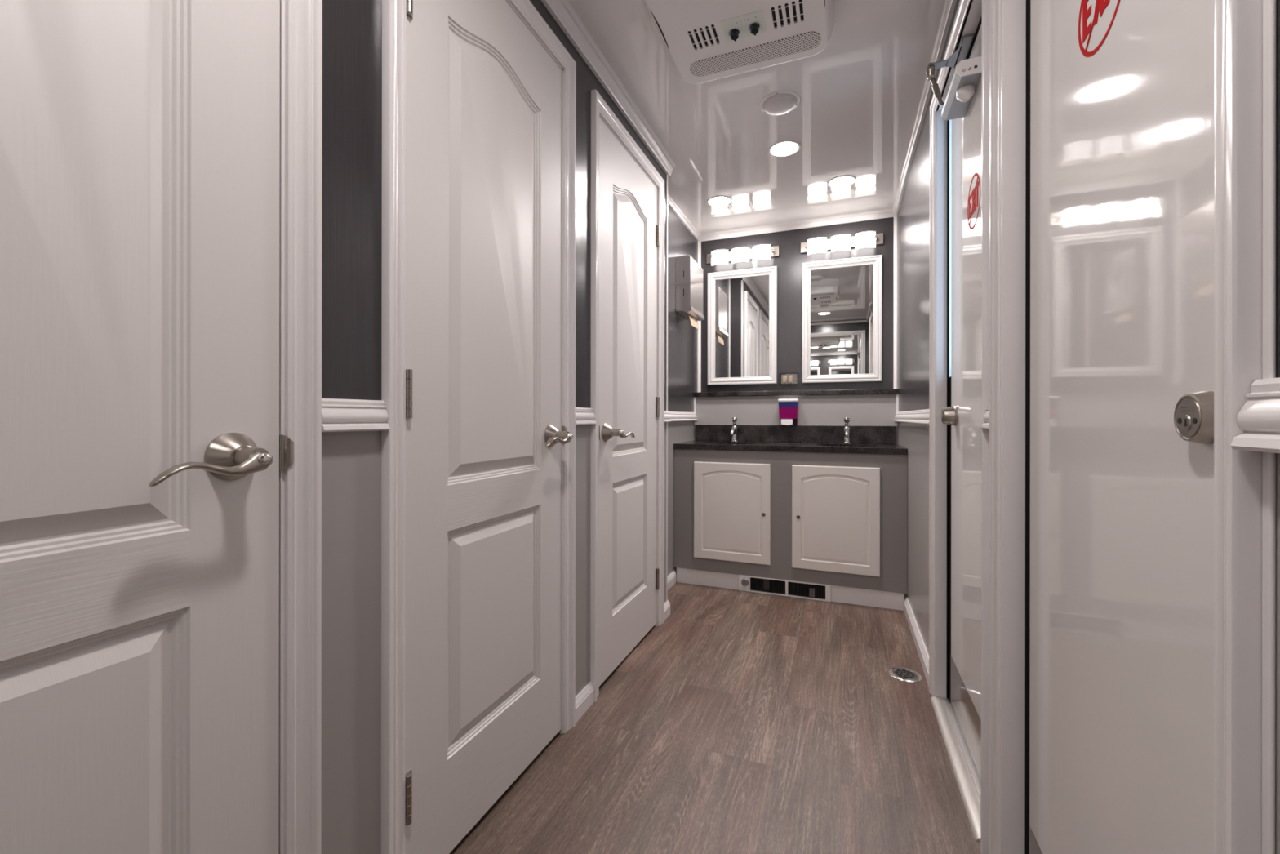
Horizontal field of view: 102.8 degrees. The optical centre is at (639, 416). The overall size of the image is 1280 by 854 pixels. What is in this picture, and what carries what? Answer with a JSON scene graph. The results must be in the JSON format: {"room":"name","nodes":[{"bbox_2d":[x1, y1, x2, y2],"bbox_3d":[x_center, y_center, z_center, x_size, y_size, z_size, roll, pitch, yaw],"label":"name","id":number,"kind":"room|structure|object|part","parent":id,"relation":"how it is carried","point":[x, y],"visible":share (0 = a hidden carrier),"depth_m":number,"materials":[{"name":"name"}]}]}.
{"room":"public restroom","nodes":[
{"label":"public restroom","id":0,"kind":"room"},
{"bbox_2d":[320,0,666,853],"bbox_3d":[-0.443,-0.133,1.330,0.160,2.265,2.750,0,0,22],"label":"wall","id":1,"kind":"structure","parent":0,"point":[352,108],"depth_m":0.93,"materials":[{"name":"grey paint"}]},
{"bbox_2d":[0,0,279,853],"bbox_3d":[-0.662,-0.054,0.499,0.111,2.073,0.631,0,0,22],"label":"door","id":2,"kind":"structure","parent":1,"relation":"in","point":[140,139],"depth_m":0.64,"materials":[{"name":"white paint"}]},
{"bbox_3d":[-0.551,0.065,0.664,0.020,0.035,0.139,0,0,22],"label":"lever","id":3,"kind":"part","parent":2,"relation":"part of","materials":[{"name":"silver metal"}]},
{"bbox_3d":[-0.561,0.057,0.726,0.061,0.069,0.069,0,0,22],"label":"handle","id":4,"kind":"part","parent":2,"relation":"part of","materials":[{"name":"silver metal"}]},
{"bbox_2d":[278,0,322,853],"bbox_3d":[-0.708,-0.075,0.521,0.100,2.148,0.741,0,0,22],"label":"door frame","id":5,"kind":"structure","parent":1,"relation":"attached to","point":[300,20],"depth_m":0.82,"materials":[{"name":"white paint"}]},
{"bbox_3d":[-0.562,0.056,0.804,0.029,0.056,0.008,0,0,-4],"label":"strike plate","id":6,"kind":"part","parent":5,"relation":"part of","materials":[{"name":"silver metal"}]},
{"bbox_2d":[321,398,390,431],"bbox_3d":[-0.510,-0.003,0.912,0.022,0.056,0.132,0,0,22],"label":"chair rail","id":7,"kind":"object","parent":1,"relation":"attached to","point":[337,415],"visible":1,"depth_m":0.91,"materials":[{"name":"white paint"}]},
{"bbox_2d":[381,0,576,853],"bbox_3d":[-0.389,-0.074,1.331,0.100,2.148,0.734,0,0,22],"label":"door frame","id":8,"kind":"structure","parent":1,"relation":"attached to","point":[393,11],"depth_m":1.01,"materials":[{"name":"white paint"}]},
{"bbox_3d":[-0.244,0.057,1.611,0.029,0.056,0.008,0,0,-4],"label":"strike plate","id":9,"kind":"part","parent":8,"relation":"part of","materials":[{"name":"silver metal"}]},
{"bbox_2d":[404,0,573,853],"bbox_3d":[-0.342,-0.054,1.310,0.111,2.073,0.624,0,0,22],"label":"door","id":10,"kind":"structure","parent":1,"relation":"in","point":[485,437],"depth_m":1.25,"materials":[{"name":"white paint"}]},
{"bbox_3d":[-0.243,0.058,1.534,0.061,0.069,0.069,0,0,22],"label":"handle","id":11,"kind":"part","parent":10,"relation":"part of","materials":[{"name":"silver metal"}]},
{"bbox_3d":[-0.232,0.066,1.472,0.020,0.035,0.139,0,0,22],"label":"lever","id":12,"kind":"part","parent":10,"relation":"part of","materials":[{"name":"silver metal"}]},
{"bbox_2d":[575,681,594,723],"bbox_3d":[-0.194,0.965,1.726,0.016,0.070,0.143,0,0,22],"label":"baseboard","id":13,"kind":"structure","parent":1,"relation":"attached to","point":[584,699],"depth_m":1.73,"materials":[{"name":"white paint"}]},
{"bbox_2d":[575,407,596,424],"bbox_3d":[-0.190,-0.003,1.725,0.022,0.056,0.143,0,0,22],"label":"chair rail","id":14,"kind":"object","parent":1,"relation":"attached to","point":[584,415],"visible":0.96,"depth_m":1.72,"materials":[{"name":"white paint"}]},
{"bbox_2d":[541,0,676,176],"bbox_3d":[-0.325,-1.243,1.346,0.045,0.045,2.665,0,0,22],"label":"crown molding","id":15,"kind":"structure","parent":1,"relation":"attached to","point":[562,11],"depth_m":1.85,"materials":[{"name":"white paint"}]},
{"bbox_2d":[590,88,664,702],"bbox_3d":[-0.065,-0.074,2.154,0.100,2.148,0.746,0,0,22],"label":"door frame","id":16,"kind":"structure","parent":1,"relation":"attached to","point":[599,108],"depth_m":1.83,"materials":[{"name":"white paint"}]},
{"bbox_2d":[599,116,659,686],"bbox_3d":[-0.016,-0.053,2.138,0.111,2.073,0.636,0,0,22],"label":"door","id":17,"kind":"structure","parent":1,"relation":"in","point":[629,230],"depth_m":2.09,"materials":[{"name":"white paint"}]},
{"bbox_3d":[-0.100,0.058,1.896,0.061,0.069,0.069,0,0,22],"label":"handle","id":18,"kind":"part","parent":17,"relation":"part of","materials":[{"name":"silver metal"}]},
{"bbox_3d":[-0.050,0.066,1.934,0.020,0.035,0.139,0,0,22],"label":"lever","id":19,"kind":"part","parent":17,"relation":"part of","materials":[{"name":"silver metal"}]},
{"bbox_2d":[666,173,667,601],"bbox_3d":[0.130,-0.146,2.577,0.018,2.152,0.018,0,0,22],"label":"bead","id":20,"kind":"object","parent":1,"relation":"attached to","point":[666,174],"visible":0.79,"depth_m":2.57,"materials":[{"name":"white paint"}]},
{"bbox_2d":[663,600,670,621],"bbox_3d":[0.127,0.965,2.539,0.016,0.070,0.110,0,0,22],"label":"baseboard","id":21,"kind":"structure","parent":1,"relation":"attached to","point":[667,604],"depth_m":2.54,"materials":[{"name":"white paint"}]},
{"bbox_2d":[664,410,671,422],"bbox_3d":[0.128,-0.002,2.530,0.022,0.056,0.096,0,0,22],"label":"chair rail","id":22,"kind":"object","parent":1,"relation":"attached to","point":[667,416],"visible":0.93,"depth_m":2.53,"materials":[{"name":"white paint"}]},
{"bbox_2d":[667,204,697,575],"bbox_3d":[0.207,-0.132,3.175,0.060,2.265,1.180,0,0,22],"label":"wall","id":23,"kind":"structure","parent":0,"point":[682,335],"depth_m":3.13,"materials":[{"name":"grey paint"}]},
{"bbox_2d":[667,570,676,590],"bbox_3d":[0.121,0.965,2.856,0.016,0.070,0.500,0,0,22],"label":"baseboard","id":24,"kind":"structure","parent":23,"relation":"attached to","point":[672,577],"depth_m":3.01,"materials":[{"name":"white paint"}]},
{"bbox_2d":[668,411,697,421],"bbox_3d":[0.208,-0.002,3.066,0.022,0.056,0.953,0,0,22],"label":"chair rail","id":25,"kind":"object","parent":23,"relation":"attached to","point":[674,415],"visible":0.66,"depth_m":3.20,"materials":[{"name":"white paint"}]},
{"bbox_2d":[667,194,701,241],"bbox_3d":[0.236,-1.251,3.127,0.026,0.027,1.050,0,0,22],"label":"crown molding","id":26,"kind":"structure","parent":23,"relation":"attached to","point":[671,203],"depth_m":3.21,"materials":[{"name":"white paint"}]},
{"bbox_2d":[675,254,704,329],"bbox_3d":[0.321,-0.772,3.240,0.102,0.411,0.310,0,0,22],"label":"paper towel dispenser","id":27,"kind":"object","parent":23,"relation":"attached to","point":[689,274],"visible":1,"depth_m":3.11,"materials":[{"name":"silver metal"}]},
{"bbox_2d":[687,313,698,329],"bbox_3d":[0.337,-0.604,3.237,0.026,0.075,0.200,0,0,22],"label":"paper towel","id":28,"kind":"object","parent":27,"relation":"hanging from","point":[693,317],"depth_m":3.23,"materials":[{"name":"beige paper"}]},
{"bbox_2d":[697,240,701,391],"bbox_3d":[0.418,-0.706,3.603,0.018,1.072,0.030,0,0,22],"label":"bead","id":29,"kind":"object","parent":23,"relation":"attached to","point":[699,331],"visible":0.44,"depth_m":3.61,"materials":[{"name":"white paint"}]},
{"bbox_2d":[448,582,980,853],"bbox_3d":[0.384,1.030,1.632,1.720,0.060,3.920,0,0,22],"label":"floor","id":30,"kind":"structure","parent":0,"point":[741,722],"depth_m":1.52,"materials":[{"name":"brown wood"}]},
{"bbox_2d":[674,448,907,610],"bbox_3d":[0.870,0.598,3.060,1.258,0.806,0.476,0,0,22],"label":"vanity cabinet","id":31,"kind":"object","parent":30,"relation":"on","point":[838,521],"visible":1,"depth_m":2.81,"materials":[{"name":"grey wood"}]},
{"bbox_3d":[0.527,0.551,2.955,0.443,0.568,0.018,0,0,22],"label":"door","id":32,"kind":"part","parent":31,"relation":"part of","materials":[{"name":"white wood"}]},
{"bbox_2d":[738,574,831,601],"bbox_3d":[0.801,0.956,2.856,0.497,0.089,0.042,0,0,22],"label":"heater","id":33,"kind":"object","parent":31,"relation":"attached to","point":[814,591],"visible":1,"depth_m":2.85,"materials":[{"name":"white plastic"}]},
{"bbox_2d":[750,577,785,594],"bbox_3d":[0.725,0.956,2.895,0.195,0.077,0.021,0,0,22],"label":"grille","id":34,"kind":"object","parent":33,"relation":"attached to","point":[757,584],"depth_m":2.89,"materials":[{"name":"black metal"}]},
{"bbox_2d":[788,582,825,599],"bbox_3d":[0.919,0.957,2.818,0.196,0.077,0.021,0,0,22],"label":"grille","id":35,"kind":"object","parent":33,"relation":"attached to","point":[806,590],"depth_m":2.82,"materials":[{"name":"black metal"}]},
{"bbox_2d":[673,424,907,454],"bbox_3d":[0.872,0.124,3.064,1.258,0.140,0.467,0,0,22],"label":"countertop","id":36,"kind":"structure","parent":31,"relation":"on","point":[791,438],"depth_m":3.13,"materials":[{"name":"stone"}]},
{"bbox_2d":[730,417,738,441],"bbox_3d":[0.604,0.082,3.298,0.050,0.160,0.121,0,0,22],"label":"tap","id":37,"kind":"object","parent":36,"relation":"on","point":[734,428],"visible":0.99,"depth_m":3.32,"materials":[{"name":"silver metal"}]},
{"bbox_3d":[0.598,0.096,3.285,0.025,0.047,0.093,0,0,22],"label":"spout","id":38,"kind":"part","parent":37,"relation":"part of","materials":[{"name":"silver metal"}]},
{"bbox_2d":[842,417,851,444],"bbox_3d":[1.235,0.083,3.049,0.050,0.160,0.121,0,0,22],"label":"tap","id":39,"kind":"object","parent":36,"relation":"on","point":[846,429],"visible":1,"depth_m":3.07,"materials":[{"name":"silver metal"}]},
{"bbox_3d":[1.230,0.097,3.036,0.025,0.047,0.093,0,0,22],"label":"spout","id":40,"kind":"part","parent":39,"relation":"part of","materials":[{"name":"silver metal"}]},
{"bbox_3d":[1.048,0.551,2.750,0.443,0.568,0.018,0,0,22],"label":"door","id":41,"kind":"part","parent":31,"relation":"part of","materials":[{"name":"white wood"}]},
{"bbox_2d":[888,666,921,682],"bbox_3d":[1.029,0.999,1.982,0.116,0.004,0.116,0,0,22],"label":"floor drain","id":42,"kind":"object","parent":30,"relation":"on","point":[902,673],"visible":1,"depth_m":1.98,"materials":[{"name":"silver metal"}]},
{"bbox_2d":[930,696,980,841],"bbox_3d":[0.970,0.995,1.490,0.122,0.012,0.658,0,0,22],"label":"threshold","id":43,"kind":"object","parent":30,"relation":"on","point":[967,780],"visible":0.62,"depth_m":1.47,"materials":[{"name":"white metal"}]},
{"bbox_2d":[567,0,945,235],"bbox_3d":[0.294,-1.305,1.669,1.520,0.080,3.920,0,0,22],"label":"ceiling","id":44,"kind":"structure","parent":0,"point":[855,115],"depth_m":2.14,"materials":[{"name":"white plastic"}]},
{"bbox_2d":[706,195,732,206],"bbox_3d":[0.466,-1.262,2.993,0.146,0.004,0.146,0,0,22],"label":"recessed light","id":45,"kind":"object","parent":44,"relation":"in","point":[717,201],"visible":1,"depth_m":2.99,"materials":[{"name":"white plastic"}]},
{"bbox_2d":[644,0,834,84],"bbox_3d":[0.296,-1.222,1.523,0.540,0.084,0.568,0,0,22],"label":"air conditioner","id":46,"kind":"object","parent":44,"relation":"attached to","point":[704,40],"visible":1,"depth_m":1.59,"materials":[{"name":"white plastic"}]},
{"bbox_3d":[0.295,-1.190,1.593,0.030,0.018,0.030,0,0,22],"label":"control knob","id":47,"kind":"part","parent":46,"relation":"part of","materials":[{"name":"black plastic"}]},
{"bbox_3d":[0.320,-1.199,1.570,0.127,0.001,0.090,0,0,22],"label":"control panel","id":48,"kind":"part","parent":46,"relation":"part of","materials":[{"name":"white plastic"}]},
{"bbox_2d":[688,0,804,48],"bbox_3d":[0.281,-1.207,1.464,0.357,0.003,0.350,0,0,22],"label":"vent","id":49,"kind":"object","parent":46,"relation":"attached to","point":[712,24],"depth_m":1.55,"materials":[{"name":"white plastic"}]},
{"bbox_3d":[0.352,-1.190,1.569,0.030,0.018,0.030,0,0,22],"label":"control knob","id":50,"kind":"part","parent":46,"relation":"part of","materials":[{"name":"black plastic"}]},
{"bbox_2d":[689,31,820,76],"bbox_3d":[0.374,-1.199,1.695,0.426,0.003,0.082,0,0,22],"label":"return grille","id":51,"kind":"object","parent":46,"relation":"attached to","point":[797,43],"depth_m":1.69,"materials":[{"name":"white plastic"}]},
{"bbox_2d":[760,90,799,115],"bbox_3d":[0.562,-1.254,2.055,0.156,0.020,0.156,0,0,22],"label":"recessed light","id":52,"kind":"object","parent":44,"relation":"in","point":[780,102],"visible":1,"depth_m":2.03,"materials":[{"name":"white plastic"}]},
{"bbox_2d":[768,140,800,156],"bbox_3d":[0.680,-1.262,2.407,0.146,0.004,0.146,0,0,22],"label":"recessed light","id":53,"kind":"object","parent":44,"relation":"in","point":[784,148],"visible":1,"depth_m":2.40,"materials":[{"name":"white plastic"}]},
{"bbox_2d":[827,175,856,187],"bbox_3d":[1.084,-1.261,2.744,0.146,0.004,0.146,0,0,22],"label":"recessed light","id":54,"kind":"object","parent":44,"relation":"in","point":[842,181],"visible":1,"depth_m":2.73,"materials":[{"name":"white plastic"}]},
{"bbox_2d":[693,217,898,444],"bbox_3d":[0.998,-0.131,3.382,1.380,2.265,0.215,0,0,22],"label":"wall","id":55,"kind":"structure","parent":0,"point":[862,410],"depth_m":3.36,"materials":[{"name":"grey paint"}]},
{"bbox_2d":[693,396,695,424],"bbox_3d":[0.376,-0.043,3.505,0.013,0.191,0.012,0,0,22],"label":"bead","id":56,"kind":"object","parent":55,"relation":"attached to","point":[694,397],"visible":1,"depth_m":3.50,"materials":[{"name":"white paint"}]},
{"bbox_2d":[707,266,777,385],"bbox_3d":[0.695,-0.613,3.495,0.471,0.784,0.026,0,0,22],"label":"wall mirror","id":57,"kind":"object","parent":55,"relation":"attached to","point":[742,304],"visible":1,"depth_m":3.50,"materials":[{"name":"grey mirror"}]},
{"bbox_3d":[0.698,-0.613,3.505,0.374,0.687,0.004,0,0,22],"label":"glass","id":58,"kind":"part","parent":57,"relation":"part of","materials":[{"name":"clear mirror"}]},
{"bbox_2d":[706,244,778,266],"bbox_3d":[0.685,-1.089,3.463,0.490,0.100,0.094,0,0,22],"label":"vanity light","id":59,"kind":"object","parent":55,"relation":"attached to","point":[763,251],"visible":1,"depth_m":3.42,"materials":[{"name":"white glass"}]},
{"bbox_3d":[0.542,-1.087,3.484,0.116,0.096,0.028,0,0,22],"label":"lamp shade","id":60,"kind":"part","parent":59,"relation":"part of","materials":[{"name":"white glass"}]},
{"bbox_3d":[0.673,-1.087,3.433,0.116,0.096,0.028,0,0,22],"label":"lamp shade","id":61,"kind":"part","parent":59,"relation":"part of","materials":[{"name":"white glass"}]},
{"bbox_3d":[0.804,-1.087,3.381,0.116,0.096,0.028,0,0,22],"label":"lamp shade","id":62,"kind":"part","parent":59,"relation":"part of","materials":[{"name":"white glass"}]},
{"bbox_2d":[777,399,799,425],"bbox_3d":[0.943,-0.028,3.239,0.121,0.167,0.089,0,0,22],"label":"soap dispenser","id":63,"kind":"object","parent":55,"relation":"attached to","point":[788,408],"visible":1,"depth_m":3.21,"materials":[{"name":"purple plastic"}]},
{"bbox_3d":[0.943,-0.102,3.239,0.121,0.019,0.089,0,0,22],"label":"lid","id":64,"kind":"part","parent":63,"relation":"part of","materials":[{"name":"white plastic"}]},
{"bbox_2d":[779,373,798,384],"bbox_3d":[0.985,-0.250,3.377,0.116,0.073,0.034,0,0,22],"label":"outlet","id":65,"kind":"object","parent":55,"relation":"attached to","point":[784,378],"visible":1,"depth_m":3.36,"materials":[{"name":"beige plastic"}]},
{"bbox_2d":[695,424,896,444],"bbox_3d":[0.954,0.109,3.272,1.233,0.108,0.020,0,0,22],"label":"backsplash","id":66,"kind":"structure","parent":55,"relation":"attached to","point":[783,433],"depth_m":3.24,"materials":[{"name":"stone"}]},
{"bbox_2d":[693,388,898,396],"bbox_3d":[0.976,-0.153,3.325,1.258,0.028,0.136,0,0,22],"label":"wall shelf","id":67,"kind":"object","parent":55,"relation":"attached to","point":[887,391],"visible":0.77,"depth_m":3.24,"materials":[{"name":"stone"}]},
{"bbox_2d":[700,211,894,241],"bbox_3d":[0.996,-1.251,3.373,1.260,0.025,0.034,0,0,22],"label":"crown molding","id":68,"kind":"structure","parent":55,"relation":"attached to","point":[888,214],"depth_m":3.35,"materials":[{"name":"white paint"}]},
{"bbox_2d":[800,231,883,254],"bbox_3d":[1.272,-1.091,3.232,0.491,0.100,0.094,0,0,22],"label":"vanity light","id":69,"kind":"object","parent":55,"relation":"attached to","point":[868,238],"visible":1,"depth_m":3.19,"materials":[{"name":"beige glass"}]},
{"bbox_3d":[1.129,-1.090,3.253,0.116,0.096,0.028,0,0,22],"label":"lamp shade","id":70,"kind":"part","parent":69,"relation":"part of","materials":[{"name":"white glass"}]},
{"bbox_3d":[1.260,-1.089,3.201,0.116,0.096,0.028,0,0,22],"label":"lamp shade","id":71,"kind":"part","parent":69,"relation":"part of","materials":[{"name":"white glass"}]},
{"bbox_3d":[1.390,-1.089,3.150,0.116,0.096,0.028,0,0,22],"label":"lamp shade","id":72,"kind":"part","parent":69,"relation":"part of","materials":[{"name":"white glass"}]},
{"bbox_2d":[802,254,882,382],"bbox_3d":[1.285,-0.614,3.263,0.474,0.786,0.026,0,0,22],"label":"wall mirror","id":73,"kind":"object","parent":55,"relation":"attached to","point":[842,298],"visible":1,"depth_m":3.27,"materials":[{"name":"grey mirror"}]},
{"bbox_3d":[1.289,-0.614,3.273,0.377,0.689,0.004,0,0,22],"label":"glass","id":74,"kind":"part","parent":73,"relation":"part of","materials":[{"name":"white mirror"}]},
{"bbox_2d":[896,393,898,426],"bbox_3d":[1.536,-0.042,3.048,0.013,0.191,0.012,0,0,22],"label":"bead","id":75,"kind":"object","parent":55,"relation":"attached to","point":[897,394],"visible":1,"depth_m":3.04,"materials":[{"name":"white paint"}]},
{"bbox_2d":[897,0,1279,853],"bbox_3d":[0.965,-0.131,1.404,0.130,2.265,3.920,0,0,22],"label":"wall","id":76,"kind":"structure","parent":0,"point":[913,212],"depth_m":2.22,"materials":[{"name":"grey"}]},
{"bbox_2d":[893,214,897,388],"bbox_3d":[1.574,-0.704,3.147,0.018,1.072,0.030,0,0,22],"label":"bead","id":77,"kind":"object","parent":76,"relation":"attached to","point":[895,330],"visible":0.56,"depth_m":3.16,"materials":[{"name":"white paint"}]},
{"bbox_2d":[894,408,928,424],"bbox_3d":[1.298,-0.001,2.457,0.022,0.056,1.287,0,0,22],"label":"chair rail","id":78,"kind":"object","parent":76,"relation":"attached to","point":[919,416],"visible":0.93,"depth_m":2.27,"materials":[{"name":"white paint"}]},
{"bbox_2d":[903,597,928,686],"bbox_3d":[1.217,0.967,2.245,0.016,0.070,0.834,0,0,22],"label":"baseboard","id":79,"kind":"structure","parent":76,"relation":"attached to","point":[922,653],"depth_m":2.19,"materials":[{"name":"white paint"}]},
{"bbox_2d":[893,0,956,216],"bbox_3d":[0.894,-1.251,1.433,0.026,0.025,3.720,0,0,22],"label":"crown molding","id":80,"kind":"structure","parent":76,"relation":"attached to","point":[949,5],"depth_m":2.00,"materials":[{"name":"white paint"}]},
{"bbox_2d":[941,22,982,782],"bbox_3d":[0.955,-0.038,1.475,0.074,2.052,0.596,0,0,22],"label":"door","id":81,"kind":"structure","parent":76,"relation":"in","point":[964,414],"depth_m":1.53,"materials":[{"name":"glossy white paint"},{"name":"satin metal"}]},
{"bbox_2d":[926,33,982,119],"bbox_3d":[0.900,-0.985,1.476,0.110,0.200,0.224,0,0,22],"label":"door closer","id":82,"kind":"object","parent":81,"relation":"attached to","point":[967,74],"depth_m":1.47,"materials":[{"name":"grey metal"}]},
{"bbox_3d":[0.923,-0.998,1.560,0.084,0.096,0.033,0,0,9],"label":"arm rod","id":83,"kind":"part","parent":82,"relation":"part of","materials":[{"name":"silver metal"}]},
{"bbox_3d":[0.955,0.901,1.473,0.001,0.172,0.586,0,0,22],"label":"kick plate","id":84,"kind":"part","parent":81,"relation":"part of","materials":[{"name":"silver metal"}]},
{"bbox_2d":[981,403,989,429],"bbox_3d":[0.776,-0.001,1.131,0.022,0.056,0.056,0,0,22],"label":"chair rail","id":85,"kind":"object","parent":76,"relation":"attached to","point":[986,416],"visible":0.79,"depth_m":1.14,"materials":[{"name":"white paint"}]},
{"bbox_2d":[946,0,1030,853],"bbox_3d":[0.838,-0.048,1.112,0.052,2.074,1.459,0,0,22],"label":"seal","id":86,"kind":"object","parent":76,"relation":"attached to","point":[1028,2],"visible":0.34,"depth_m":1.04,"materials":[{"name":"black rubber"}]},
{"bbox_2d":[928,0,1262,853],"bbox_3d":[0.818,-0.065,1.120,0.104,2.132,1.552,0,0,22],"label":"door frame","id":87,"kind":"structure","parent":76,"relation":"attached to","point":[1238,24],"depth_m":1.05,"materials":[{"name":"white paint"}]},
{"bbox_2d":[1029,0,1214,853],"bbox_3d":[0.674,-0.038,0.734,0.054,2.052,0.612,0,0,22],"label":"door","id":88,"kind":"structure","parent":76,"relation":"in","point":[1122,91],"depth_m":0.69,"materials":[{"name":"glossy white paint"},{"name":"satin metal"}]},
{"bbox_3d":[0.665,0.901,0.736,0.001,0.172,0.602,0,0,22],"label":"kick plate","id":89,"kind":"part","parent":88,"relation":"part of","materials":[{"name":"silver metal"}]},
{"bbox_2d":[1230,377,1279,453],"bbox_3d":[0.358,-0.002,0.071,0.022,0.056,0.734,0,0,22],"label":"chair rail","id":90,"kind":"object","parent":76,"relation":"attached to","point":[1260,416],"visible":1,"depth_m":0.40,"materials":[{"name":"white paint"}]},
{"bbox_2d":[1262,0,1276,853],"bbox_3d":[0.500,-0.154,0.406,0.004,2.170,0.010,0,0,22],"label":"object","id":91,"kind":"structure","parent":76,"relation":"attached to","point":[1269,6],"depth_m":0.40,"materials":[{"name":"white paint"}]}
]}

